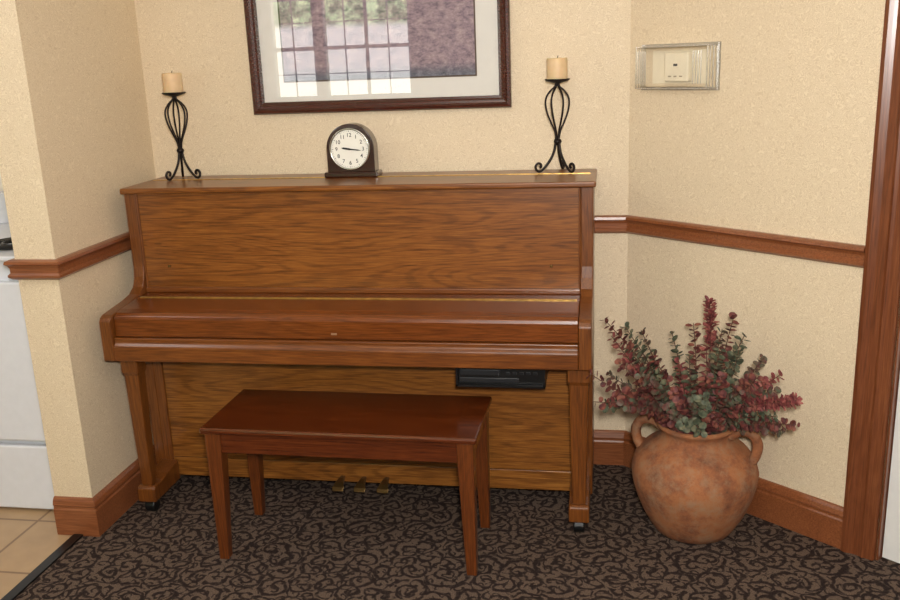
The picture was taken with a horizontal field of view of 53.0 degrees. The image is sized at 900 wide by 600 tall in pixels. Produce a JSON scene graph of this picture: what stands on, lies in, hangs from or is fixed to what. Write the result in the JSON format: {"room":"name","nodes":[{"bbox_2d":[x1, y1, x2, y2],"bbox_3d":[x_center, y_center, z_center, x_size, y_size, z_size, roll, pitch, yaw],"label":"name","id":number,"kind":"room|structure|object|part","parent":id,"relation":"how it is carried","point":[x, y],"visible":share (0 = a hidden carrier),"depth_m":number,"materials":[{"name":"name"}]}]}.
{"room":"music room","nodes":[
{"label":"music room","id":0,"kind":"room"},
{"bbox_2d":[0,173,2,190],"bbox_3d":[-2.095,-0.661,3.554,2.153,2.450,0.120,0,15,10],"label":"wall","id":1,"kind":"structure","parent":0,"point":[1,185],"depth_m":3.49,"materials":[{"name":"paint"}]},
{"bbox_2d":[0,507,71,598],"bbox_3d":[-2.495,1.130,1.772,2.195,0.049,6.100,0,15,10],"label":"floor tile","id":2,"kind":"structure","parent":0,"point":[28,536],"depth_m":2.86,"materials":[{"name":"beige tile"}]},
{"bbox_2d":[0,191,53,508],"bbox_3d":[-1.603,0.154,3.244,0.760,1.000,0.695,0,15,10],"label":"range","id":3,"kind":"object","parent":2,"relation":"on","point":[25,474],"visible":0.1,"depth_m":2.96,"materials":[{"name":"white metal"}]},
{"bbox_2d":[0,223,14,260],"bbox_3d":[-1.614,-0.215,3.164,0.760,0.015,0.655,0,15,10],"label":"cooktop","id":4,"kind":"object","parent":3,"relation":"in","point":[6,247],"depth_m":2.95,"materials":[{"name":"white metal"}]},
{"bbox_2d":[0,281,44,440],"bbox_3d":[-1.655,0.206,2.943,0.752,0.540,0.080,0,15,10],"label":"oven","id":5,"kind":"object","parent":3,"relation":"in","point":[20,414],"depth_m":2.92,"materials":[{"name":"white metal"}]},
{"bbox_3d":[-1.635,0.590,3.072,0.752,0.230,0.030,0,15,10],"label":"storage drawer","id":6,"kind":"part","parent":3,"relation":"part of","materials":[{"name":"white metal"}]},
{"bbox_2d":[0,534,82,599],"bbox_3d":[-1.566,1.333,0.792,0.032,0.016,4.437,0,15,10],"label":"trim","id":7,"kind":"structure","parent":2,"relation":"on","point":[21,586],"depth_m":2.69,"materials":[{"name":"black plastic"}]},
{"bbox_2d":[0,0,155,497],"bbox_3d":[-1.174,-0.536,2.953,0.131,2.450,0.783,0,15,10],"label":"wall","id":8,"kind":"structure","parent":0,"point":[75,127],"depth_m":2.78,"materials":[{"name":"beige paint"}]},
{"bbox_2d":[3,231,130,279],"bbox_3d":[-1.172,-0.175,2.977,0.179,0.062,0.687,0,15,10],"label":"trim","id":9,"kind":"structure","parent":8,"relation":"attached to","point":[59,268],"depth_m":2.69,"materials":[{"name":"brown wood"}]},
{"bbox_2d":[53,445,156,536],"bbox_3d":[-1.133,0.602,3.188,0.147,0.128,0.679,0,15,10],"label":"baseboard","id":10,"kind":"structure","parent":8,"relation":"attached to","point":[86,516],"depth_m":2.88,"materials":[{"name":"brown wood"}]},
{"bbox_2d":[134,0,658,429],"bbox_3d":[-0.183,-0.617,3.107,1.768,2.450,0.120,0,15,10],"label":"wall","id":11,"kind":"structure","parent":0,"point":[205,41],"depth_m":3.06,"materials":[{"name":"beige paint"}]},
{"bbox_2d":[243,0,511,114],"bbox_3d":[-0.248,-0.942,2.949,0.889,0.636,0.026,0,15,10],"label":"framed picture","id":12,"kind":"object","parent":11,"relation":"attached to","point":[305,56],"visible":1,"depth_m":2.99,"materials":[{"name":"brown wood"}]},
{"bbox_2d":[278,0,474,80],"bbox_3d":[-0.246,-0.947,2.954,0.653,0.428,0.002,0,15,10],"label":"print","id":13,"kind":"object","parent":12,"relation":"attached to","point":[319,40],"depth_m":2.98},
{"bbox_2d":[593,429,843,548],"bbox_3d":[0.130,0.544,3.220,2.343,0.128,0.379,4,16,22],"label":"baseboard","id":14,"kind":"structure","parent":11,"relation":"attached to","point":[802,513],"depth_m":2.75,"materials":[{"name":"brown wood"}]},
{"bbox_2d":[595,215,864,267],"bbox_3d":[0.098,-0.233,3.007,2.343,0.062,0.386,4,16,22],"label":"trim","id":15,"kind":"structure","parent":11,"relation":"attached to","point":[848,254],"depth_m":2.69,"materials":[{"name":"brown wood"}]},
{"bbox_2d":[14,464,899,599],"bbox_3d":[0.703,1.151,1.221,4.315,0.050,6.100,0,15,10],"label":"floor","id":16,"kind":"structure","parent":0,"point":[311,541],"depth_m":2.68,"materials":[{"name":"carpet"}]},
{"bbox_2d":[199,389,491,575],"bbox_3d":[-0.289,0.537,2.727,0.808,0.428,0.326,1,15,11],"label":"piano bench","id":17,"kind":"object","parent":16,"relation":"on","point":[255,423],"visible":1,"depth_m":2.61,"materials":[{"name":"brown wood"}]},
{"bbox_3d":[-0.676,0.576,2.675,0.046,0.410,0.046,1,15,11],"label":"leg","id":18,"kind":"part","parent":17,"relation":"part of","materials":[{"name":"brown wood"}]},
{"bbox_3d":[-0.630,0.509,2.919,0.046,0.410,0.046,1,15,11],"label":"leg","id":19,"kind":"part","parent":17,"relation":"part of","materials":[{"name":"brown wood"}]},
{"bbox_3d":[-0.297,0.340,2.674,0.808,0.018,0.326,1,15,11],"label":"seat","id":20,"kind":"part","parent":17,"relation":"part of","materials":[{"name":"brown wood"}]},
{"bbox_3d":[0.052,0.584,2.540,0.046,0.410,0.046,1,15,11],"label":"leg","id":21,"kind":"part","parent":17,"relation":"part of","materials":[{"name":"brown wood"}]},
{"bbox_3d":[0.098,0.516,2.784,0.046,0.410,0.046,1,15,11],"label":"leg","id":22,"kind":"part","parent":17,"relation":"part of","materials":[{"name":"brown wood"}]},
{"bbox_2d":[99,169,596,531],"bbox_3d":[-0.292,0.146,2.958,1.520,1.063,0.539,0,15,10],"label":"upright piano","id":23,"kind":"object","parent":16,"relation":"on","point":[389,282],"visible":0.98,"depth_m":2.84,"materials":[{"name":"brown wood"}]},
{"bbox_3d":[-1.020,0.127,3.080,0.037,0.993,0.539,0,15,10],"label":"panel","id":24,"kind":"part","parent":23,"relation":"part of","materials":[{"name":"brown wood"}]},
{"bbox_3d":[-1.008,0.395,2.946,0.058,0.445,0.060,0,15,10],"label":"leg","id":25,"kind":"part","parent":23,"relation":"part of","materials":[{"name":"brown wood"}]},
{"bbox_2d":[161,72,200,180],"bbox_3d":[-0.908,-0.591,3.053,0.108,0.361,0.118,0,15,10],"label":"candle holder","id":26,"kind":"object","parent":23,"relation":"on","point":[172,82],"visible":1,"depth_m":3.03,"materials":[{"name":"metal"}]},
{"bbox_2d":[161,72,183,92],"bbox_3d":[-0.928,-0.725,3.017,0.065,0.067,0.065,0,15,10],"label":"pillar candle","id":27,"kind":"object","parent":26,"relation":"on","point":[172,82],"depth_m":2.99,"materials":[{"name":"beige wax"}]},
{"bbox_3d":[-0.926,-0.690,3.027,0.080,0.015,0.080,0,15,10],"label":"drip plate","id":28,"kind":"part","parent":26,"relation":"part of","materials":[{"name":"metal"}]},
{"bbox_3d":[-0.328,0.058,2.759,1.431,0.084,0.152,0,15,10],"label":"key lid","id":29,"kind":"part","parent":23,"relation":"part of","materials":[{"name":"brown wood"}]},
{"bbox_2d":[324,123,381,177],"bbox_3d":[-0.323,-0.494,2.969,0.182,0.173,0.070,0,15,10],"label":"mantel clock","id":30,"kind":"object","parent":23,"relation":"on","point":[352,148],"visible":1,"depth_m":2.95,"materials":[{"name":"brown wood"}]},
{"bbox_3d":[-0.309,-0.190,2.858,1.434,0.321,0.018,0,15,10],"label":"panel","id":31,"kind":"part","parent":23,"relation":"part of","materials":[{"name":"brown wood"}]},
{"bbox_3d":[-0.293,-0.386,2.931,1.520,0.018,0.312,0,15,10],"label":"lid","id":32,"kind":"part","parent":23,"relation":"part of","materials":[{"name":"brown wood"}]},
{"bbox_2d":[138,292,580,300],"bbox_3d":[-0.308,-0.006,2.873,1.434,0.022,0.085,0,15,10],"label":"hinge","id":33,"kind":"object","parent":23,"relation":"attached to","point":[422,296],"depth_m":2.84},
{"bbox_3d":[-0.304,-0.033,2.896,1.434,0.018,0.028,0,15,10],"label":"panel molding","id":34,"kind":"part","parent":23,"relation":"part of","materials":[{"name":"brown wood"}]},
{"bbox_3d":[-0.289,0.340,2.981,1.420,0.428,0.017,0,15,10],"label":"panel","id":35,"kind":"part","parent":23,"relation":"part of","materials":[{"name":"brown wood"}]},
{"bbox_2d":[455,368,548,388],"bbox_3d":[0.162,0.202,2.733,0.264,0.066,0.185,0,15,10],"label":"control box","id":36,"kind":"object","parent":23,"relation":"attached to","point":[465,377],"visible":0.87,"depth_m":2.66,"materials":[{"name":"black plastic"}]},
{"bbox_2d":[460,377,518,382],"bbox_3d":[0.116,0.236,2.668,0.176,0.013,0.005,0,15,10],"label":"tray","id":37,"kind":"object","parent":36,"relation":"on","point":[462,379],"depth_m":2.67,"materials":[{"name":"grey plastic"}]},
{"bbox_2d":[534,56,574,172],"bbox_3d":[0.334,-0.589,2.862,0.131,0.361,0.128,0,15,10],"label":"candle holder","id":38,"kind":"object","parent":23,"relation":"on","point":[557,68],"visible":1,"depth_m":2.82,"materials":[{"name":"metal"}]},
{"bbox_2d":[547,58,567,78],"bbox_3d":[0.334,-0.721,2.814,0.065,0.067,0.065,0,15,10],"label":"pillar candle","id":39,"kind":"object","parent":38,"relation":"on","point":[557,68],"depth_m":2.79,"materials":[{"name":"beige wax"}]},
{"bbox_3d":[0.336,-0.685,2.824,0.080,0.015,0.080,0,15,10],"label":"drip plate","id":40,"kind":"part","parent":38,"relation":"part of","materials":[{"name":"metal"}]},
{"bbox_3d":[0.387,0.404,2.705,0.066,0.445,0.060,0,15,10],"label":"leg","id":41,"kind":"part","parent":23,"relation":"part of","materials":[{"name":"brown wood"}]},
{"bbox_3d":[0.430,0.137,2.830,0.037,0.993,0.539,0,15,10],"label":"panel","id":42,"kind":"part","parent":23,"relation":"part of","materials":[{"name":"brown wood"}]},
{"bbox_2d":[631,414,762,543],"bbox_3d":[0.742,0.530,2.744,0.376,0.354,0.374,0,15,10],"label":"terracotta urn","id":43,"kind":"object","parent":16,"relation":"on","point":[693,490],"visible":0.79,"depth_m":2.62,"materials":[{"name":"orange ceramic"}]},
{"bbox_3d":[0.610,0.407,2.775,0.106,0.122,0.029,5,17,25],"label":"handle","id":44,"kind":"part","parent":43,"relation":"part of","materials":[{"name":"ceramic"}]},
{"bbox_2d":[586,295,802,437],"bbox_3d":[0.704,0.216,2.610,0.577,0.431,0.340,2,16,16],"label":"potted plant","id":45,"kind":"object","parent":43,"relation":"in","point":[719,409],"visible":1,"depth_m":2.58,"materials":[{"name":"red plant"}]},
{"bbox_3d":[0.865,0.430,2.654,0.106,0.122,0.030,5,17,25],"label":"handle","id":46,"kind":"part","parent":43,"relation":"part of","materials":[{"name":"ceramic"}]},
{"bbox_2d":[625,0,899,556],"bbox_3d":[0.932,-0.533,2.632,0.156,2.450,0.900,-15,19,-38],"label":"wall","id":47,"kind":"structure","parent":0,"point":[783,142],"depth_m":2.63,"materials":[{"name":"beige paint"}]},
{"bbox_2d":[638,42,717,89],"bbox_3d":[0.675,-0.701,2.717,0.063,0.138,0.278,-15,19,-39],"label":"guard","id":48,"kind":"object","parent":47,"relation":"attached to","point":[671,66],"visible":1,"depth_m":2.70,"materials":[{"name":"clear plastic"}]},
{"bbox_3d":[0.698,-0.707,2.736,0.003,0.098,0.202,-15,19,-39],"label":"plate","id":49,"kind":"part","parent":48,"relation":"part of","materials":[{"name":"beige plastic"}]},
{"bbox_2d":[840,0,899,560],"bbox_3d":[1.183,-0.306,2.327,0.172,2.150,0.078,-3,15,-2],"label":"trim","id":50,"kind":"structure","parent":47,"relation":"attached to","point":[880,294],"depth_m":2.42,"materials":[{"name":"brown wood"}]},
{"bbox_2d":[882,377,899,562],"bbox_3d":[1.481,-0.200,2.015,0.040,2.075,0.828,-15,19,-39],"label":"door","id":51,"kind":"structure","parent":47,"relation":"in","point":[891,545],"depth_m":2.52,"materials":[{"name":"white paint"}]}
]}

